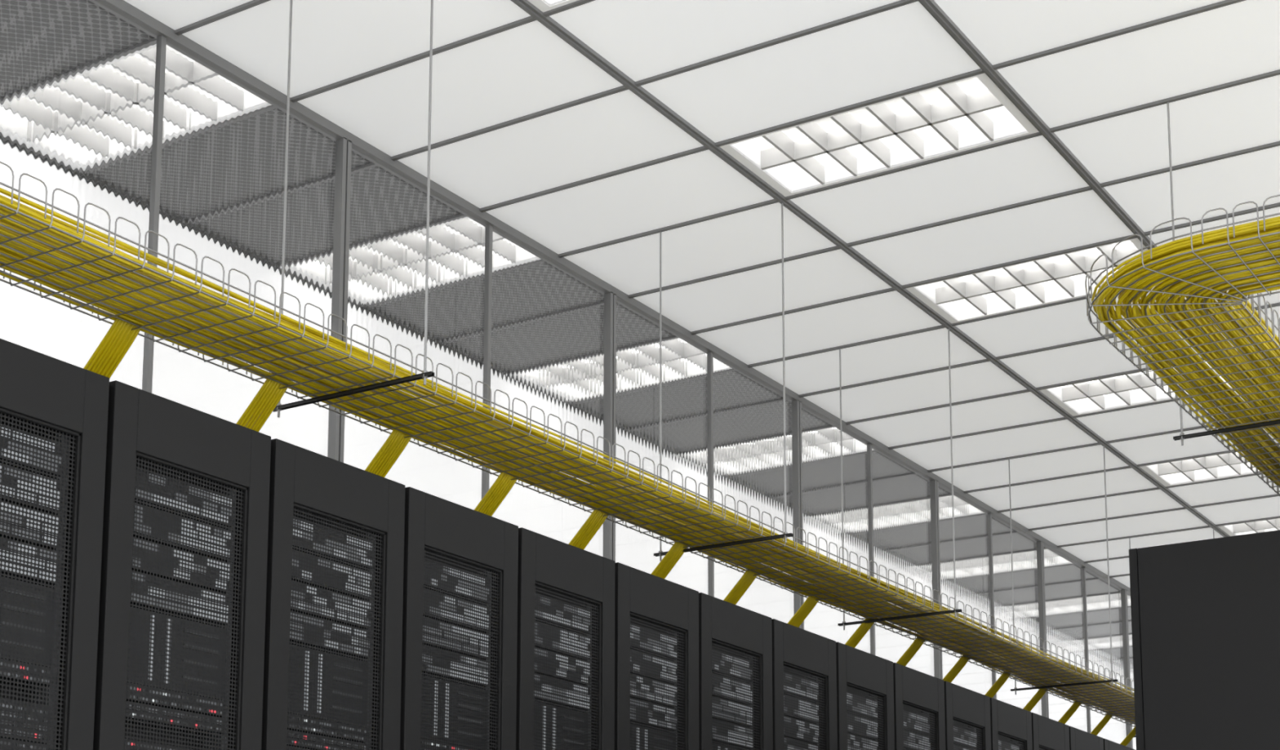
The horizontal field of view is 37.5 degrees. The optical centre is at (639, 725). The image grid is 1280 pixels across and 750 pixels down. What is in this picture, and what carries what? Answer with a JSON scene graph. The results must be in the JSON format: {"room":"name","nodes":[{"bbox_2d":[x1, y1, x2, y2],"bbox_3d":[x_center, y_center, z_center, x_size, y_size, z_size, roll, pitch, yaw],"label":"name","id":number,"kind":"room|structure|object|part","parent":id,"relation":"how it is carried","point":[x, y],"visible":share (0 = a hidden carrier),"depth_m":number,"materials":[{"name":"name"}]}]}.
{"room":"server room","nodes":[
{"label":"server room","id":0,"kind":"room"},
{"bbox_2d":[118,0,1279,589],"bbox_3d":[4.198,-1.947,9.210,9.129,0.024,23.539,-5,-10,32],"label":"ceiling","id":1,"kind":"structure","parent":0,"point":[931,6],"depth_m":7.66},
{"bbox_2d":[273,0,434,417],"bbox_3d":[-0.893,-1.713,5.914,0.650,1.448,0.017,-5,-10,32],"label":"hanger","id":2,"kind":"object","parent":1,"relation":"hanging from","point":[424,375],"visible":0.91,"depth_m":5.81,"materials":[{"name":"black"}]},
{"bbox_2d":[0,161,1135,746],"bbox_3d":[1.257,-0.410,9.375,0.644,0.388,14.500,-5,-10,32],"label":"cable tray","id":3,"kind":"object","parent":2,"relation":"hanging from","point":[36,246],"visible":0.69,"depth_m":6.25,"materials":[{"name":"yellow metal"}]},
{"bbox_2d":[527,0,578,12],"bbox_3d":[-0.008,-2.543,5.815,1.097,0.152,0.550,-5,-10,32],"label":"ceiling light troffer","id":4,"kind":"object","parent":1,"relation":"in","point":[544,6],"depth_m":6.28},
{"bbox_2d":[653,202,793,561],"bbox_3d":[0.337,-1.425,7.830,0.650,1.448,0.017,-5,-10,32],"label":"hanger","id":5,"kind":"object","parent":1,"relation":"hanging from","point":[785,535],"visible":0.96,"depth_m":7.73,"materials":[{"name":"black"}]},
{"bbox_2d":[720,73,1039,196],"bbox_3d":[0.914,-2.327,7.252,1.097,0.152,0.550,-5,-10,32],"label":"ceiling light troffer","id":6,"kind":"object","parent":1,"relation":"in","point":[971,113],"depth_m":7.32,"materials":[{"name":"white metal"}]},
{"bbox_2d":[837,328,961,630],"bbox_3d":[1.259,-1.209,9.267,0.650,1.448,0.017,-5,-10,32],"label":"hanger","id":7,"kind":"object","parent":1,"relation":"hanging from","point":[955,611],"visible":1,"depth_m":9.18,"materials":[{"name":"black"}]},
{"bbox_2d":[905,238,1150,323],"bbox_3d":[1.836,-2.111,8.689,1.097,0.152,0.550,-5,-10,32],"label":"ceiling light troffer","id":8,"kind":"object","parent":1,"relation":"in","point":[1060,277],"depth_m":8.82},
{"bbox_2d":[1008,445,1117,694],"bbox_3d":[2.488,-0.921,11.183,0.650,1.448,0.017,-5,-10,32],"label":"hanger","id":9,"kind":"object","parent":1,"relation":"hanging from","point":[1112,680],"visible":1,"depth_m":11.10,"materials":[{"name":"black"}]},
{"bbox_2d":[1039,355,1244,416],"bbox_3d":[2.758,-1.896,10.126,1.097,0.152,0.550,-5,-10,32],"label":"ceiling light troffer","id":10,"kind":"object","parent":1,"relation":"in","point":[1135,388],"depth_m":10.34,"materials":[{"name":"white metal"}]},
{"bbox_2d":[1128,528,1214,737],"bbox_3d":[3.718,-0.633,13.099,0.650,1.448,0.017,-5,-10,32],"label":"hanger","id":11,"kind":"object","parent":1,"relation":"hanging from","point":[1213,528],"visible":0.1,"depth_m":13.17,"materials":[{"name":"black metal"}]},
{"bbox_2d":[1139,445,1279,486],"bbox_3d":[3.680,-1.680,11.563,1.097,0.152,0.550,-5,-10,32],"label":"ceiling light troffer","id":12,"kind":"object","parent":1,"relation":"in","point":[1224,465],"depth_m":11.78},
{"bbox_2d":[1166,102,1279,445],"bbox_3d":[2.191,-1.668,6.676,0.657,1.303,0.017,-5,-10,32],"label":"hanger","id":13,"kind":"object","parent":1,"relation":"hanging from","point":[1182,436],"visible":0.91,"depth_m":6.74,"materials":[{"name":"black"}]},
{"bbox_2d":[1217,518,1279,536],"bbox_3d":[4.602,-1.464,13.000,1.097,0.152,0.550,-5,-10,32],"label":"ceiling light troffer","id":14,"kind":"object","parent":1,"relation":"in","point":[1271,525],"depth_m":13.17,"materials":[{"name":"white metal"}]},
{"bbox_3d":[3.421,-1.380,8.592,0.657,1.303,0.017,-5,-10,32],"label":"hanger","id":15,"kind":"object","parent":1,"relation":"hanging from","visible":0},
{"bbox_2d":[1084,194,1279,496],"bbox_3d":[5.059,-0.887,8.078,3.668,0.108,8.883,-5,-10,32],"label":"cable tray","id":16,"kind":"object","parent":15,"relation":"hanging from","point":[1243,260],"visible":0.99,"depth_m":5.69,"materials":[{"name":"silver metal"}]},
{"bbox_3d":[4.150,1.956,8.654,9.195,0.100,23.521,-5,-10,32],"label":"floor","id":17,"kind":"structure","parent":0,"visible":0},
{"bbox_2d":[0,338,109,749],"bbox_3d":[-1.950,0.195,4.752,1.012,2.214,0.592,-5,-10,32],"label":"rack","id":18,"kind":"object","parent":17,"relation":"on","point":[54,411],"visible":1,"depth_m":4.71,"materials":[{"name":"black metal"}]},
{"bbox_3d":[-1.545,0.182,4.494,0.001,1.924,0.420,-5,-10,32],"label":"door","id":19,"kind":"part","parent":18,"relation":"part of","materials":[{"name":"black metal"}]},
{"bbox_2d":[93,380,271,749],"bbox_3d":[-1.629,0.270,5.253,1.012,2.214,0.592,-5,-10,32],"label":"rack","id":20,"kind":"object","parent":17,"relation":"on","point":[180,650],"visible":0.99,"depth_m":5.08,"materials":[{"name":"black metal"}]},
{"bbox_3d":[-1.223,0.257,4.995,0.001,1.924,0.420,-5,-10,32],"label":"door","id":21,"kind":"part","parent":20,"relation":"part of","materials":[{"name":"black metal"}]},
{"bbox_2d":[261,438,404,749],"bbox_3d":[-1.307,0.345,5.754,1.012,2.214,0.592,-5,-10,32],"label":"rack","id":22,"kind":"object","parent":17,"relation":"on","point":[333,637],"visible":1,"depth_m":5.59,"materials":[{"name":"black metal"}]},
{"bbox_3d":[-0.902,0.333,5.496,0.001,1.924,0.420,-5,-10,32],"label":"door","id":23,"kind":"part","parent":22,"relation":"part of","materials":[{"name":"black metal"}]},
{"bbox_2d":[400,486,518,749],"bbox_3d":[-0.986,0.421,6.255,1.012,2.214,0.592,-5,-10,32],"label":"rack","id":24,"kind":"object","parent":17,"relation":"on","point":[459,686],"visible":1,"depth_m":6.10,"materials":[{"name":"black metal"}]},
{"bbox_3d":[-0.580,0.408,5.997,0.001,1.924,0.420,-5,-10,32],"label":"door","id":25,"kind":"part","parent":24,"relation":"part of","materials":[{"name":"black metal"}]},
{"bbox_2d":[515,527,615,749],"bbox_3d":[-0.664,0.496,6.756,1.012,2.214,0.592,-5,-10,32],"label":"rack","id":26,"kind":"object","parent":17,"relation":"on","point":[566,643],"visible":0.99,"depth_m":6.61,"materials":[{"name":"black metal"}]},
{"bbox_3d":[-0.259,0.483,6.498,0.001,1.924,0.420,-5,-10,32],"label":"door","id":27,"kind":"part","parent":26,"relation":"part of","materials":[{"name":"black metal"}]},
{"bbox_2d":[95,0,1133,748],"bbox_3d":[1.313,0.245,10.731,0.055,3.891,23.521,-5,-10,32],"label":"mullions","id":28,"kind":"structure","parent":17,"relation":"on","point":[346,142],"depth_m":8.55,"materials":[{"name":"silver metal"}]},
{"bbox_2d":[0,0,1136,749],"bbox_3d":[1.150,0.195,10.499,0.010,3.821,20.652,-5,-10,32],"label":"pane","id":29,"kind":"object","parent":28,"relation":"attached to","point":[78,77],"visible":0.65,"depth_m":7.63,"materials":[{"name":"clear glass"}]},
{"bbox_2d":[614,562,699,749],"bbox_3d":[-0.343,0.571,7.257,1.012,2.214,0.592,-5,-10,32],"label":"rack","id":30,"kind":"object","parent":17,"relation":"on","point":[656,619],"visible":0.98,"depth_m":7.11,"materials":[{"name":"black metal"}]},
{"bbox_3d":[0.063,0.558,6.999,0.001,1.924,0.420,-5,-10,32],"label":"door","id":31,"kind":"part","parent":30,"relation":"part of","materials":[{"name":"black metal"}]},
{"bbox_2d":[698,592,773,749],"bbox_3d":[-0.021,0.646,7.758,1.012,2.214,0.592,-5,-10,32],"label":"rack","id":32,"kind":"object","parent":17,"relation":"on","point":[735,642],"visible":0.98,"depth_m":7.62,"materials":[{"name":"black metal"}]},
{"bbox_3d":[0.384,0.634,7.500,0.001,1.924,0.420,-5,-10,32],"label":"door","id":33,"kind":"part","parent":32,"relation":"part of","materials":[{"name":"black metal"}]},
{"bbox_2d":[771,618,837,749],"bbox_3d":[0.300,0.722,8.259,1.012,2.214,0.592,-5,-10,32],"label":"rack","id":34,"kind":"object","parent":17,"relation":"on","point":[805,717],"visible":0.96,"depth_m":8.13,"materials":[{"name":"black metal"}]},
{"bbox_3d":[0.706,0.709,8.001,0.001,1.924,0.420,-5,-10,32],"label":"door","id":35,"kind":"part","parent":34,"relation":"part of","materials":[{"name":"black metal"}]},
{"bbox_2d":[835,642,894,749],"bbox_3d":[0.622,0.797,8.760,1.012,2.214,0.592,-5,-10,32],"label":"rack","id":36,"kind":"object","parent":17,"relation":"on","point":[864,680],"visible":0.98,"depth_m":8.63,"materials":[{"name":"black metal"}]},
{"bbox_3d":[1.027,0.784,8.502,0.001,1.924,0.420,-5,-10,32],"label":"door","id":37,"kind":"part","parent":36,"relation":"part of","materials":[{"name":"black metal"}]},
{"bbox_2d":[893,662,945,749],"bbox_3d":[0.943,0.872,9.261,1.012,2.214,0.592,-5,-10,32],"label":"rack","id":38,"kind":"object","parent":17,"relation":"on","point":[919,716],"visible":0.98,"depth_m":9.13,"materials":[{"name":"black metal"}]},
{"bbox_3d":[1.349,0.860,9.003,0.001,1.924,0.420,-5,-10,32],"label":"door","id":39,"kind":"part","parent":38,"relation":"part of","materials":[{"name":"black metal"}]},
{"bbox_2d":[944,680,991,749],"bbox_3d":[1.265,0.948,9.762,1.012,2.214,0.592,-5,-10,32],"label":"rack","id":40,"kind":"object","parent":17,"relation":"on","point":[966,712],"visible":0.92,"depth_m":9.64,"materials":[{"name":"black metal"}]},
{"bbox_3d":[1.670,0.935,9.504,0.001,1.924,0.420,-5,-10,32],"label":"door","id":41,"kind":"part","parent":40,"relation":"part of","materials":[{"name":"black metal"}]},
{"bbox_2d":[990,697,1032,749],"bbox_3d":[1.586,1.023,10.263,1.012,2.214,0.592,-5,-10,32],"label":"rack","id":42,"kind":"object","parent":17,"relation":"on","point":[1011,725],"visible":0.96,"depth_m":10.12,"materials":[{"name":"black metal"}]},
{"bbox_3d":[1.991,1.010,10.005,0.001,1.924,0.420,-5,-10,32],"label":"door","id":43,"kind":"part","parent":42,"relation":"part of","materials":[{"name":"black metal"}]},
{"bbox_2d":[1031,712,1069,749],"bbox_3d":[1.908,1.098,10.764,1.012,2.214,0.592,-5,-10,32],"label":"rack","id":44,"kind":"object","parent":17,"relation":"on","point":[1047,734],"visible":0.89,"depth_m":10.62,"materials":[{"name":"black metal"}]},
{"bbox_2d":[1069,726,1103,749],"bbox_3d":[2.229,1.174,11.265,1.012,2.214,0.592,-5,-10,32],"label":"rack","id":45,"kind":"object","parent":17,"relation":"on","point":[1079,740],"visible":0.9,"depth_m":11.10,"materials":[{"name":"black metal"}]},
{"bbox_2d":[1103,738,1134,749],"bbox_3d":[2.551,1.249,11.766,1.012,2.214,0.592,-5,-10,32],"label":"rack","id":46,"kind":"object","parent":17,"relation":"on","point":[1108,744],"visible":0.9,"depth_m":11.56,"materials":[{"name":"black metal"}]},
{"bbox_2d":[1128,529,1279,749],"bbox_3d":[2.309,0.466,6.526,1.012,2.214,0.592,-5,-10,32],"label":"rack","id":47,"kind":"object","parent":17,"relation":"on","point":[1206,613],"visible":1,"depth_m":6.51,"materials":[{"name":"black metal"}]},
{"bbox_3d":[1.905,0.473,6.785,0.030,2.154,0.580,-5,-10,32],"label":"door frame","id":48,"kind":"part","parent":47,"relation":"part of","materials":[{"name":"black metal"}]}
]}

